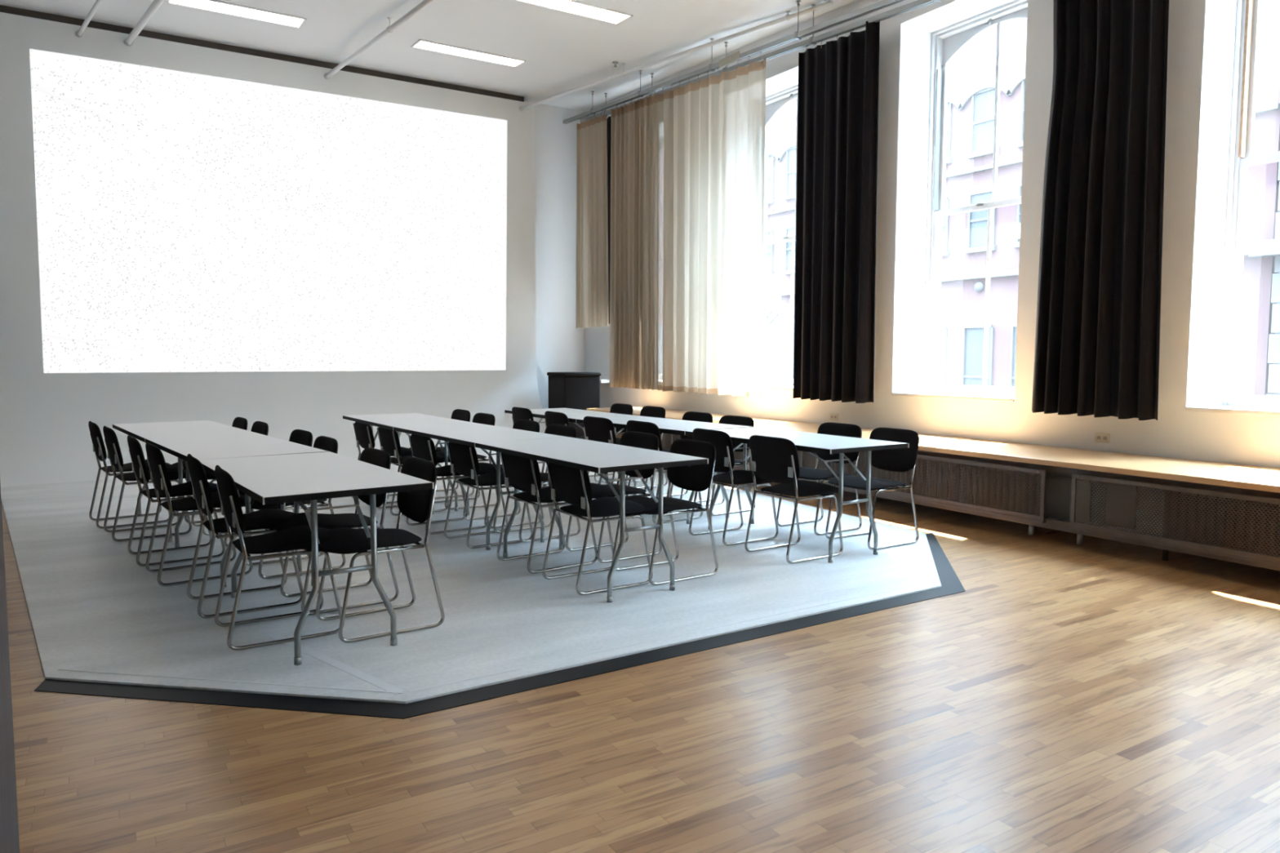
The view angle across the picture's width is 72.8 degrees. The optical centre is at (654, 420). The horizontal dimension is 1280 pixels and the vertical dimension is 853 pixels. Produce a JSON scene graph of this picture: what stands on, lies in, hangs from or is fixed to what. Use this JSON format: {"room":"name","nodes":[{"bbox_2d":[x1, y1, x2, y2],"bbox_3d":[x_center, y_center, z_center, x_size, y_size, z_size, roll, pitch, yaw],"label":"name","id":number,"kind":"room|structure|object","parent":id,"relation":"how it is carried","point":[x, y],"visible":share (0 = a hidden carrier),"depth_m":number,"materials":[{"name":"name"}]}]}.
{"room":"conference room","nodes":[
{"label":"conference room","id":0,"kind":"room"},
{"bbox_2d":[0,484,19,852],"bbox_3d":[-1.069,-1.059,0.932,0.465,4.592,0.350,-2,5,-32],"label":"column","id":1,"kind":"structure","parent":0,"point":[9,827],"depth_m":1.24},
{"bbox_2d":[0,0,856,111],"bbox_3d":[-0.730,-3.817,3.697,10.990,1.088,17.500,-2,5,-32],"label":"ceiling","id":2,"kind":"structure","parent":0,"point":[562,52],"depth_m":9.86,"materials":[{"name":"white paint"}]},
{"bbox_2d":[75,0,102,37],"bbox_3d":[-5.110,-4.173,8.190,0.068,0.125,4.045,-3,6,-41],"label":"ceiling pipe","id":3,"kind":"object","parent":2,"relation":"attached to","point":[79,33],"visible":1,"depth_m":9.19,"materials":[{"name":"white metal"}]},
{"bbox_2d":[123,0,164,46],"bbox_3d":[-4.629,-4.181,8.316,0.092,0.148,4.344,-3,6,-40],"label":"ceiling pipe","id":4,"kind":"object","parent":2,"relation":"attached to","point":[128,41],"visible":1,"depth_m":9.26,"materials":[{"name":"white metal"}]},
{"bbox_2d":[166,0,306,28],"bbox_3d":[-4.461,-4.393,9.314,1.320,0.029,0.370,-2,5,-32],"label":"recessed light","id":5,"kind":"object","parent":2,"relation":"in","point":[215,6],"visible":1,"depth_m":9.34,"materials":[{"name":"white plastic"}]},
{"bbox_2d":[324,0,434,79],"bbox_3d":[-2.991,-4.291,9.585,0.078,0.178,3.919,-3,5,-38],"label":"ceiling pipe","id":6,"kind":"object","parent":2,"relation":"attached to","point":[390,28],"visible":1,"depth_m":9.58,"materials":[{"name":"white metal"}]},
{"bbox_2d":[410,39,526,67],"bbox_3d":[-2.251,-4.479,10.616,1.350,0.027,0.330,-2,5,-32],"label":"recessed light","id":7,"kind":"object","parent":2,"relation":"in","point":[420,43],"visible":1,"depth_m":10.59,"materials":[{"name":"white plastic"}]},
{"bbox_2d":[514,0,633,24],"bbox_3d":[-0.876,-4.250,8.912,1.340,0.027,0.340,-2,5,-32],"label":"recessed light","id":8,"kind":"object","parent":2,"relation":"in","point":[571,6],"visible":1,"depth_m":9.00,"materials":[{"name":"white plastic"}]},
{"bbox_2d":[610,60,619,69],"bbox_3d":[-0.483,-4.414,10.810,0.114,0.087,0.111,-2,5,-32],"label":"sprinkler","id":9,"kind":"object","parent":2,"relation":"attached to","point":[615,62],"visible":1,"depth_m":10.79,"materials":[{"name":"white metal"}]},
{"bbox_2d":[519,0,833,111],"bbox_3d":[-0.091,-4.331,10.532,0.068,0.207,5.479,-4,6,-42],"label":"ceiling pipe","id":10,"kind":"object","parent":2,"relation":"attached to","point":[788,17],"visible":1,"depth_m":9.95,"materials":[{"name":"white metal"}]},
{"bbox_2d":[562,0,904,124],"bbox_3d":[2.250,-3.736,7.333,0.064,1.033,13.430,-2,5,-32],"label":"track","id":11,"kind":"object","parent":2,"relation":"hanging from","point":[797,35],"visible":0.91,"depth_m":9.07,"materials":[{"name":"metal"}]},
{"bbox_2d":[576,109,608,328],"bbox_3d":[-0.901,-2.842,12.383,0.090,3.027,0.869,-3,5,-34],"label":"sheer curtain","id":12,"kind":"object","parent":11,"relation":"hanging from","point":[592,212],"visible":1,"depth_m":12.37,"materials":[{"name":"beige fabric"}]},
{"bbox_2d":[609,89,658,389],"bbox_3d":[-0.251,-2.317,11.386,0.140,3.801,1.163,-2,5,-32],"label":"sheer curtain","id":13,"kind":"object","parent":11,"relation":"hanging from","point":[634,127],"visible":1,"depth_m":11.37,"materials":[{"name":"beige fabric"}]},
{"bbox_2d":[657,51,766,396],"bbox_3d":[0.599,-2.177,10.044,0.128,3.745,2.084,-2,5,-32],"label":"sheer curtain","id":14,"kind":"object","parent":11,"relation":"hanging from","point":[711,144],"visible":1,"depth_m":9.96,"materials":[{"name":"white fabric"}]},
{"bbox_2d":[719,50,739,67],"bbox_3d":[0.823,-3.955,9.520,0.007,0.085,0.370,-2,5,-32],"label":"bracket","id":15,"kind":"object","parent":11,"relation":"attached to","point":[735,55],"visible":1,"depth_m":9.51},
{"bbox_2d":[580,0,941,122],"bbox_3d":[2.467,-3.715,7.365,0.064,1.077,13.250,-2,5,-32],"label":"track","id":16,"kind":"object","parent":2,"relation":"hanging from","point":[813,40],"visible":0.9,"depth_m":8.71,"materials":[{"name":"metal"}]},
{"bbox_2d":[607,112,611,324],"bbox_3d":[-0.602,-2.851,12.291,0.068,2.960,0.524,-2,5,-32],"label":"curtain","id":17,"kind":"object","parent":16,"relation":"hanging from","point":[609,118],"visible":0.21,"depth_m":12.30,"materials":[{"name":"fabric"}]},
{"bbox_2d":[792,21,879,403],"bbox_3d":[1.771,-1.987,8.579,0.146,3.600,1.083,-2,5,-32],"label":"curtain","id":18,"kind":"object","parent":16,"relation":"hanging from","point":[837,140],"visible":1,"depth_m":8.54,"materials":[{"name":"fabric"}]},
{"bbox_2d":[1031,0,1168,420],"bbox_3d":[3.229,-1.732,6.306,0.146,3.424,0.987,-2,5,-32],"label":"curtain","id":19,"kind":"object","parent":16,"relation":"hanging from","point":[1097,337],"visible":1,"depth_m":6.27,"materials":[{"name":"fabric"}]},
{"bbox_2d":[524,100,584,408],"bbox_3d":[-5.207,-2.285,11.090,11.200,5.512,0.250,-2,5,-32],"label":"wall","id":20,"kind":"structure","parent":0,"point":[560,345],"depth_m":13.27,"materials":[{"name":"white paint"}]},
{"bbox_2d":[0,4,524,102],"bbox_3d":[-4.736,-4.537,10.939,6.600,0.095,0.220,-2,5,-32],"label":"trim","id":21,"kind":"structure","parent":20,"relation":"attached to","point":[6,9],"depth_m":10.64,"materials":[{"name":"black metal"}]},
{"bbox_2d":[1,469,1279,852],"bbox_3d":[-0.657,1.059,4.114,11.200,0.100,17.500,-2,5,-32],"label":"floor","id":22,"kind":"structure","parent":0,"point":[1097,695],"depth_m":2.96,"materials":[{"name":"brown wood"}]},
{"bbox_2d":[0,12,941,703],"bbox_3d":[-2.181,-1.739,7.459,6.506,4.977,8.755,-2,5,-32],"label":"studio sweep","id":23,"kind":"object","parent":22,"relation":"on","point":[96,615],"visible":0.48,"depth_m":5.88,"materials":[{"name":"paint"}]},
{"bbox_2d":[88,421,171,528],"bbox_3d":[-4.053,0.395,6.740,0.544,0.789,0.455,-3,5,-39],"label":"chair","id":24,"kind":"object","parent":23,"relation":"on","point":[99,448],"visible":0.67,"depth_m":6.54,"materials":[{"name":"grey"}]},
{"bbox_2d":[102,426,191,542],"bbox_3d":[-3.658,0.429,6.295,0.544,0.789,0.455,-3,5,-39],"label":"chair","id":25,"kind":"object","parent":23,"relation":"on","point":[113,451],"visible":0.72,"depth_m":6.12,"materials":[{"name":"grey"}]},
{"bbox_2d":[127,435,225,566],"bbox_3d":[-3.060,0.483,5.588,0.544,0.789,0.455,-3,5,-37],"label":"chair","id":26,"kind":"object","parent":23,"relation":"on","point":[139,465],"visible":0.8,"depth_m":5.43,"materials":[{"name":"grey"}]},
{"bbox_2d":[111,420,254,542],"bbox_3d":[-3.599,0.430,6.627,0.706,0.740,1.517,-3,5,-39],"label":"folding table","id":27,"kind":"object","parent":23,"relation":"on","point":[140,431],"visible":0.34,"depth_m":6.47,"materials":[{"name":"white laminate"}]},
{"bbox_2d":[145,442,253,586],"bbox_3d":[-2.679,0.518,5.138,0.544,0.789,0.455,-3,5,-38],"label":"chair","id":28,"kind":"object","parent":23,"relation":"on","point":[159,476],"visible":0.78,"depth_m":4.96,"materials":[{"name":"grey fabric"}]},
{"bbox_2d":[171,417,253,523],"bbox_3d":[-3.537,0.383,6.918,0.544,0.789,0.455,-3,5,-37],"label":"chair","id":29,"kind":"object","parent":23,"relation":"on","point":[238,422],"visible":0.19,"depth_m":6.89,"materials":[{"name":"grey fabric"}]},
{"bbox_2d":[191,421,268,535],"bbox_3d":[-3.178,0.416,6.484,0.544,0.789,0.455,-3,5,-37],"label":"chair","id":30,"kind":"object","parent":23,"relation":"on","point":[259,427],"visible":0.15,"depth_m":6.51,"materials":[{"name":"grey fabric"}]},
{"bbox_2d":[144,432,327,587],"bbox_3d":[-2.648,0.520,5.456,0.706,0.740,1.517,-3,5,-39],"label":"folding table","id":31,"kind":"object","parent":23,"relation":"on","point":[240,445],"visible":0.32,"depth_m":5.32,"materials":[{"name":"white laminate"}]},
{"bbox_2d":[186,453,303,618],"bbox_3d":[-2.126,0.563,4.546,0.544,0.789,0.455,-3,5,-34],"label":"chair","id":32,"kind":"object","parent":23,"relation":"on","point":[270,519],"visible":0.87,"depth_m":4.41,"materials":[{"name":"grey fabric"}]},
{"bbox_2d":[29,48,506,373],"bbox_3d":[-4.476,-2.304,11.103,5.590,3.803,0.005,-2,5,-32],"label":"projection screen","id":33,"kind":"object","parent":23,"relation":"attached to","point":[187,222],"visible":1,"depth_m":10.80,"materials":[{"name":"white fabric"}]},
{"bbox_2d":[223,429,312,559],"bbox_3d":[-2.565,0.473,5.752,0.544,0.789,0.455,-3,5,-39],"label":"chair","id":34,"kind":"object","parent":23,"relation":"on","point":[297,436],"visible":0.15,"depth_m":5.81,"materials":[{"name":"grey"}]},
{"bbox_2d":[214,465,344,650],"bbox_3d":[-1.749,0.599,4.082,0.544,0.789,0.455,-3,5,-34],"label":"chair","id":35,"kind":"object","parent":23,"relation":"on","point":[299,537],"visible":0.88,"depth_m":3.95,"materials":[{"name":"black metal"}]},
{"bbox_2d":[241,435,345,579],"bbox_3d":[-2.220,0.509,5.272,0.544,0.789,0.455,-3,5,-37],"label":"chair","id":36,"kind":"object","parent":23,"relation":"on","point":[322,442],"visible":0.23,"depth_m":5.22,"materials":[{"name":"grey"}]},
{"bbox_2d":[198,451,434,665],"bbox_3d":[-1.710,0.612,4.256,0.706,0.740,1.517,-3,5,-37],"label":"folding table","id":37,"kind":"object","parent":23,"relation":"on","point":[279,479],"visible":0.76,"depth_m":3.86,"materials":[{"name":"grey laminate"}]},
{"bbox_2d":[277,448,399,615],"bbox_3d":[-1.689,0.562,4.576,0.544,0.789,0.455,-3,5,-37],"label":"chair","id":38,"kind":"object","parent":23,"relation":"on","point":[380,458],"visible":0.54,"depth_m":4.54,"materials":[{"name":"grey"}]},
{"bbox_2d":[315,456,444,643],"bbox_3d":[-1.344,0.594,4.162,0.544,0.789,0.455,-3,5,-35],"label":"chair","id":39,"kind":"object","parent":23,"relation":"on","point":[418,506],"visible":0.91,"depth_m":4.12,"materials":[{"name":"grey fabric"}]},
{"bbox_2d":[351,422,412,505],"bbox_3d":[-2.388,0.362,7.787,0.544,0.711,0.455,-3,5,-35],"label":"chair","id":40,"kind":"object","parent":23,"relation":"on","point":[364,435],"visible":0.51,"depth_m":7.63,"materials":[{"name":"grey fabric"}]},
{"bbox_2d":[342,413,475,511],"bbox_3d":[-2.176,0.359,7.652,0.706,0.740,1.517,-3,5,-34],"label":"folding table","id":41,"kind":"object","parent":23,"relation":"on","point":[388,421],"visible":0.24,"depth_m":7.44,"materials":[{"name":"white laminate"}]},
{"bbox_2d":[376,426,448,515],"bbox_3d":[-2.018,0.399,7.297,0.544,0.711,0.455,-3,5,-35],"label":"chair","id":42,"kind":"object","parent":23,"relation":"on","point":[389,442],"visible":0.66,"depth_m":7.13,"materials":[{"name":"grey fabric"}]},
{"bbox_2d":[409,408,474,498],"bbox_3d":[-2.007,0.303,8.069,0.544,0.789,0.455,-3,5,-34],"label":"chair","id":43,"kind":"object","parent":23,"relation":"on","point":[457,414],"visible":0.19,"depth_m":8.12,"materials":[{"name":"grey"}]},
{"bbox_2d":[406,434,488,534],"bbox_3d":[-1.546,0.455,6.571,0.544,0.711,0.455,-3,5,-35],"label":"chair","id":44,"kind":"object","parent":23,"relation":"on","point":[423,447],"visible":0.51,"depth_m":6.42,"materials":[{"name":"grey"}]},
{"bbox_2d":[434,413,496,510],"bbox_3d":[-1.686,0.343,7.544,0.544,0.789,0.455,-3,5,-35],"label":"chair","id":45,"kind":"object","parent":23,"relation":"on","point":[479,418],"visible":0.27,"depth_m":7.53,"materials":[{"name":"grey fabric"}]},
{"bbox_2d":[393,422,569,550],"bbox_3d":[-1.315,0.453,6.428,0.706,0.740,1.517,-3,5,-36],"label":"folding table","id":46,"kind":"object","parent":23,"relation":"on","point":[467,434],"visible":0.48,"depth_m":6.14,"materials":[{"name":"white laminate"}]},
{"bbox_2d":[444,441,533,548],"bbox_3d":[-1.148,0.490,6.113,0.544,0.711,0.455,-3,5,-35],"label":"chair","id":47,"kind":"object","parent":23,"relation":"on","point":[464,459],"visible":0.68,"depth_m":5.97,"materials":[{"name":"grey"}]},
{"bbox_2d":[462,419,543,528],"bbox_3d":[-1.198,0.403,6.756,0.544,0.789,0.455,-3,5,-35],"label":"chair","id":48,"kind":"object","parent":23,"relation":"on","point":[522,424],"visible":0.23,"depth_m":6.75,"materials":[{"name":"grey fabric"}]},
{"bbox_2d":[511,406,548,488],"bbox_3d":[-1.119,0.257,8.731,0.544,0.789,0.455,-3,5,-34],"label":"chair","id":49,"kind":"object","parent":23,"relation":"on","point":[518,413],"visible":0.19,"depth_m":8.53,"materials":[{"name":"grey"}]},
{"bbox_2d":[493,424,580,542],"bbox_3d":[-0.871,0.439,6.280,0.544,0.789,0.455,-3,5,-36],"label":"chair","id":50,"kind":"object","parent":23,"relation":"on","point":[555,429],"visible":0.25,"depth_m":6.33,"materials":[{"name":"grey"}]},
{"bbox_2d":[497,453,597,573],"bbox_3d":[-0.653,0.540,5.453,0.544,0.711,0.455,-3,5,-36],"label":"chair","id":51,"kind":"object","parent":23,"relation":"on","point":[523,474],"visible":0.78,"depth_m":5.31,"materials":[{"name":"grey fabric"}]},
{"bbox_2d":[504,408,639,473],"bbox_3d":[-0.826,0.297,8.551,0.706,0.740,1.517,-3,5,-34],"label":"folding table","id":52,"kind":"object","parent":23,"relation":"on","point":[572,415],"visible":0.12,"depth_m":8.43,"materials":[{"name":"white laminate"}]},
{"bbox_2d":[542,410,608,487],"bbox_3d":[-0.709,0.305,8.104,0.544,0.789,0.455,-3,5,-34],"label":"chair","id":53,"kind":"object","parent":23,"relation":"on","point":[551,417],"visible":0.13,"depth_m":7.91,"materials":[{"name":"grey"}]},
{"bbox_2d":[474,437,708,602],"bbox_3d":[-0.429,0.546,5.201,0.706,0.740,1.517,-3,5,-35],"label":"folding table","id":54,"kind":"object","parent":23,"relation":"on","point":[597,457],"visible":0.83,"depth_m":4.81,"materials":[{"name":"white laminate"}]},
{"bbox_2d":[542,462,653,595],"bbox_3d":[-0.308,0.576,4.984,0.544,0.711,0.455,-3,5,-34],"label":"chair","id":55,"kind":"object","parent":23,"relation":"on","point":[572,486],"visible":0.78,"depth_m":4.87,"materials":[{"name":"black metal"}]},
{"bbox_2d":[576,403,632,482],"bbox_3d":[-0.536,0.227,9.164,0.544,0.789,0.455,-3,5,-33],"label":"chair","id":56,"kind":"object","parent":23,"relation":"on","point":[618,408],"visible":0.21,"depth_m":9.23,"materials":[{"name":"grey"}]},
{"bbox_2d":[565,431,662,563],"bbox_3d":[-0.285,0.484,5.691,0.544,0.789,0.455,-3,5,-35],"label":"chair","id":57,"kind":"object","parent":23,"relation":"on","point":[629,438],"visible":0.53,"depth_m":5.68,"materials":[{"name":"grey"}]},
{"bbox_2d":[583,416,654,495],"bbox_3d":[-0.291,0.355,7.443,0.544,0.789,0.455,-3,5,-37],"label":"chair","id":58,"kind":"object","parent":23,"relation":"on","point":[595,428],"visible":0.23,"depth_m":7.23,"materials":[{"name":"grey"}]},
{"bbox_2d":[604,405,667,488],"bbox_3d":[-0.202,0.263,8.693,0.544,0.789,0.455,-3,5,-33],"label":"chair","id":59,"kind":"object","parent":23,"relation":"on","point":[647,411],"visible":0.23,"depth_m":8.75,"materials":[{"name":"grey"}]},
{"bbox_2d":[576,416,751,524],"bbox_3d":[0.047,0.389,7.348,0.706,0.740,1.517,-3,5,-38],"label":"folding table","id":60,"kind":"object","parent":23,"relation":"on","point":[678,427],"visible":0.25,"depth_m":7.10,"materials":[{"name":"white laminate"}]},
{"bbox_2d":[626,420,702,524],"bbox_3d":[0.093,0.390,6.989,0.544,0.789,0.455,-3,5,-35],"label":"chair","id":61,"kind":"object","parent":23,"relation":"on","point":[632,425],"visible":0.19,"depth_m":6.78,"materials":[{"name":"grey fabric"}]},
{"bbox_2d":[611,439,718,585],"bbox_3d":[0.045,0.525,5.161,0.544,0.789,0.455,-3,5,-34],"label":"chair","id":62,"kind":"object","parent":23,"relation":"on","point":[697,477],"visible":0.8,"depth_m":5.15,"materials":[{"name":"grey"}]},
{"bbox_2d":[644,411,714,502],"bbox_3d":[0.208,0.329,7.824,0.544,0.789,0.455,-3,5,-34],"label":"chair","id":63,"kind":"object","parent":23,"relation":"on","point":[689,415],"visible":0.19,"depth_m":7.92,"materials":[{"name":"grey"}]},
{"bbox_2d":[680,415,755,515],"bbox_3d":[0.519,0.367,7.316,0.544,0.789,0.455,-3,5,-36],"label":"chair","id":64,"kind":"object","parent":23,"relation":"on","point":[727,420],"visible":0.22,"depth_m":7.34,"materials":[{"name":"grey"}]},
{"bbox_2d":[688,428,778,546],"bbox_3d":[0.590,0.448,6.226,0.544,0.789,0.455,-3,5,-33],"label":"chair","id":65,"kind":"object","parent":23,"relation":"on","point":[722,441],"visible":0.66,"depth_m":6.05,"materials":[{"name":"grey"}]},
{"bbox_2d":[744,435,843,564],"bbox_3d":[0.940,0.487,5.711,0.544,0.789,0.455,-3,5,-34],"label":"chair","id":66,"kind":"object","parent":23,"relation":"on","point":[772,459],"visible":0.98,"depth_m":5.58,"materials":[{"name":"grey fabric"}]},
{"bbox_2d":[684,426,909,563],"bbox_3d":[0.941,0.484,6.103,0.706,0.740,1.517,-3,5,-33],"label":"folding table","id":67,"kind":"object","parent":23,"relation":"on","point":[810,442],"visible":0.8,"depth_m":5.68,"materials":[{"name":"white laminate"}]},
{"bbox_2d":[776,422,862,535],"bbox_3d":[1.232,0.426,6.546,0.544,0.789,0.455,-3,5,-34],"label":"chair","id":68,"kind":"object","parent":23,"relation":"on","point":[816,474],"visible":0.62,"depth_m":6.54,"materials":[{"name":"grey fabric"}]},
{"bbox_2d":[825,427,919,550],"bbox_3d":[1.514,0.462,6.074,0.544,0.789,0.455,-3,5,-32],"label":"chair","id":69,"kind":"object","parent":23,"relation":"on","point":[900,460],"visible":0.81,"depth_m":6.06,"materials":[{"name":"grey"}]},
{"bbox_2d":[34,532,965,719],"bbox_3d":[0.106,0.980,4.515,5.475,0.003,1.251,-2,5,-32],"label":"platform edge","id":70,"kind":"object","parent":22,"relation":"on","point":[950,583],"visible":1,"depth_m":3.44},
{"bbox_2d":[546,372,600,437],"bbox_3d":[-1.167,-0.161,12.634,0.600,1.071,0.570,-2,5,-32],"label":"base cabinet","id":71,"kind":"object","parent":22,"relation":"on","point":[572,390],"visible":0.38,"depth_m":12.40,"materials":[{"name":"black wood"}]},
{"bbox_2d":[672,434,751,466],"bbox_3d":[0.890,0.369,9.582,0.190,0.480,2.236,-2,5,-32],"label":"radiator","id":72,"kind":"object","parent":22,"relation":"on","point":[739,454],"visible":0.02,"depth_m":9.41,"materials":[{"name":"metal"}]},
{"bbox_2d":[826,451,1048,534],"bbox_3d":[2.293,0.537,7.371,0.190,0.480,2.186,-2,5,-32],"label":"radiator","id":73,"kind":"object","parent":22,"relation":"on","point":[917,460],"visible":0.13,"depth_m":6.88,"materials":[{"name":"metal"}]},
{"bbox_2d":[1028,513,1035,534],"bbox_3d":[2.797,0.768,6.438,0.060,0.160,0.052,-2,5,-32],"label":"pipe stub","id":74,"kind":"object","parent":22,"relation":"on","point":[1031,528],"visible":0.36,"depth_m":6.43,"materials":[{"name":"grey metal"}]},
{"bbox_2d":[1076,533,1083,544],"bbox_3d":[3.000,0.792,6.118,0.060,0.160,0.052,-2,5,-32],"label":"pipe stub","id":75,"kind":"object","parent":22,"relation":"on","point":[1079,537],"visible":0.3,"depth_m":6.11,"materials":[{"name":"grey metal"}]},
{"bbox_2d":[1161,488,1279,560],"bbox_3d":[3.897,0.729,4.843,0.190,0.480,1.986,-2,5,-32],"label":"radiator","id":76,"kind":"object","parent":22,"relation":"on","point":[1165,553],"visible":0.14,"depth_m":5.34,"materials":[{"name":"metal"}]},
{"bbox_2d":[764,125,942,384],"bbox_3d":[3.963,-0.595,6.860,0.060,8.800,17.400,-2,5,-32],"label":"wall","id":77,"kind":"structure","parent":0,"point":[768,126],"depth_m":10.83,"materials":[{"name":"paint"}]},
{"bbox_2d":[584,0,1279,537],"bbox_3d":[3.755,-1.915,6.480,0.600,5.512,17.150,-2,5,-32],"label":"wall","id":78,"kind":"structure","parent":0,"point":[1202,33],"depth_m":7.04,"materials":[{"name":"white paint"}]},
{"bbox_2d":[600,379,609,382],"bbox_3d":[-0.882,-0.600,13.185,0.180,0.045,0.660,-2,5,-32],"label":"wall shelf","id":79,"kind":"object","parent":78,"relation":"attached to","point":[601,380],"visible":0.29,"depth_m":12.89,"materials":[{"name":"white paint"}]},
{"bbox_2d":[761,84,798,390],"bbox_3d":[1.461,-2.109,10.089,0.612,3.473,1.330,-2,5,-32],"label":"window","id":80,"kind":"structure","parent":78,"relation":"in","point":[775,103],"depth_m":10.35,"materials":[{"name":"white paint"}]},
{"bbox_2d":[830,413,838,420],"bbox_3d":[1.869,-0.035,9.024,0.010,0.072,0.116,-2,5,-32],"label":"wall outlet","id":81,"kind":"object","parent":78,"relation":"attached to","point":[833,416],"visible":1,"depth_m":9.02,"materials":[{"name":"beige plastic"}]},
{"bbox_2d":[586,406,1279,493],"bbox_3d":[3.554,0.332,5.544,0.897,0.038,15.300,-2,5,-32],"label":"window bench","id":82,"kind":"object","parent":78,"relation":"attached to","point":[1217,473],"visible":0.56,"depth_m":6.09,"materials":[{"name":"brown wood"}]},
{"bbox_2d":[732,450,1279,571],"bbox_3d":[3.272,0.592,5.355,0.040,0.454,15.250,-2,5,-32],"label":"support rail","id":83,"kind":"object","parent":82,"relation":"attached to","point":[1054,524],"visible":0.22,"depth_m":5.84,"materials":[{"name":"brown wood"}]},
{"bbox_2d":[660,433,666,448],"bbox_3d":[0.048,0.192,10.548,0.040,0.340,0.320,-2,5,-32],"label":"panel","id":84,"kind":"object","parent":83,"relation":"attached to","point":[663,433],"visible":0.02,"depth_m":10.44,"materials":[{"name":"metal"}]},
{"bbox_2d":[660,433,751,471],"bbox_3d":[0.653,0.286,9.385,0.044,0.375,2.420,-2,5,-32],"label":"radiator cover","id":85,"kind":"object","parent":83,"relation":"attached to","point":[666,434],"visible":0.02,"depth_m":10.02,"materials":[{"name":"brown metal"}]},
{"bbox_2d":[796,450,816,468],"bbox_3d":[1.438,0.359,8.357,0.040,0.340,0.320,-2,5,-32],"label":"panel","id":86,"kind":"object","parent":83,"relation":"attached to","point":[798,451],"visible":0.02,"depth_m":8.32,"materials":[{"name":"metal"}]},
{"bbox_2d":[800,451,1046,523],"bbox_3d":[2.070,0.456,7.152,0.044,0.375,2.520,-2,5,-32],"label":"radiator cover","id":87,"kind":"object","parent":83,"relation":"attached to","point":[1017,515],"visible":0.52,"depth_m":6.61,"materials":[{"name":"brown metal"}]},
{"bbox_2d":[1044,471,1092,524],"bbox_3d":[2.887,0.532,6.074,0.040,0.340,0.340,-2,5,-32],"label":"panel","id":88,"kind":"object","parent":83,"relation":"attached to","point":[1058,485],"visible":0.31,"depth_m":6.10,"materials":[{"name":"metal"}]},
{"bbox_2d":[1104,482,1137,529],"bbox_3d":[3.054,0.557,5.683,0.015,0.290,0.200,-2,5,-32],"label":"cover plate","id":89,"kind":"object","parent":83,"relation":"attached to","point":[1126,486],"visible":0.49,"depth_m":5.67,"materials":[{"name":"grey metal"}]},
{"bbox_2d":[1069,473,1279,566],"bbox_3d":[3.541,0.632,4.835,0.044,0.375,2.580,-2,5,-32],"label":"radiator cover","id":90,"kind":"object","parent":83,"relation":"attached to","point":[1272,560],"visible":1,"depth_m":5.33,"materials":[{"name":"brown metal"}]},
{"bbox_2d":[891,0,1027,402],"bbox_3d":[2.899,-1.937,7.822,0.612,3.473,1.330,-2,5,-32],"label":"window","id":91,"kind":"structure","parent":78,"relation":"in","point":[948,42],"depth_m":8.34,"materials":[{"name":"white paint"}]},
{"bbox_2d":[1094,432,1110,443],"bbox_3d":[3.406,0.134,6.602,0.010,0.072,0.116,-2,5,-32],"label":"wall outlet","id":92,"kind":"object","parent":78,"relation":"attached to","point":[1099,437],"visible":1,"depth_m":6.60,"materials":[{"name":"beige plastic"}]},
{"bbox_2d":[1185,0,1279,416],"bbox_3d":[4.338,-1.764,5.556,0.612,3.473,1.330,-2,5,-32],"label":"window","id":93,"kind":"structure","parent":78,"relation":"in","point":[1248,11],"depth_m":6.17,"materials":[{"name":"white paint"}]},
{"label":"outside","id":94,"kind":"structure","parent":0,"visible":0},
{"bbox_3d":[9.150,2.244,29.713,33.000,0.200,80.000,-2,5,-32],"label":"street","id":95,"kind":"object","parent":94,"visible":0},
{"bbox_2d":[765,0,1279,395],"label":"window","id":96,"kind":"structure","parent":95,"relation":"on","point":[971,77],"depth_m":23.02,"materials":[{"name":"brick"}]},
{"bbox_2d":[1014,223,1020,239],"bbox_3d":[9.424,-4.777,21.893,0.365,0.360,0.520,-2,5,-32],"label":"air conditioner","id":97,"kind":"object","parent":96,"relation":"attached to","point":[1017,227],"visible":0.28,"depth_m":21.94,"materials":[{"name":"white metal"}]},
{"bbox_2d":[1248,150,1279,396],"bbox_3d":[21.421,-2.974,10.103,8.300,13.180,22.500,-2,5,-32],"label":"stone building","id":98,"kind":"structure","parent":95,"relation":"on","point":[1271,247],"depth_m":17.27,"materials":[{"name":"white stone"}]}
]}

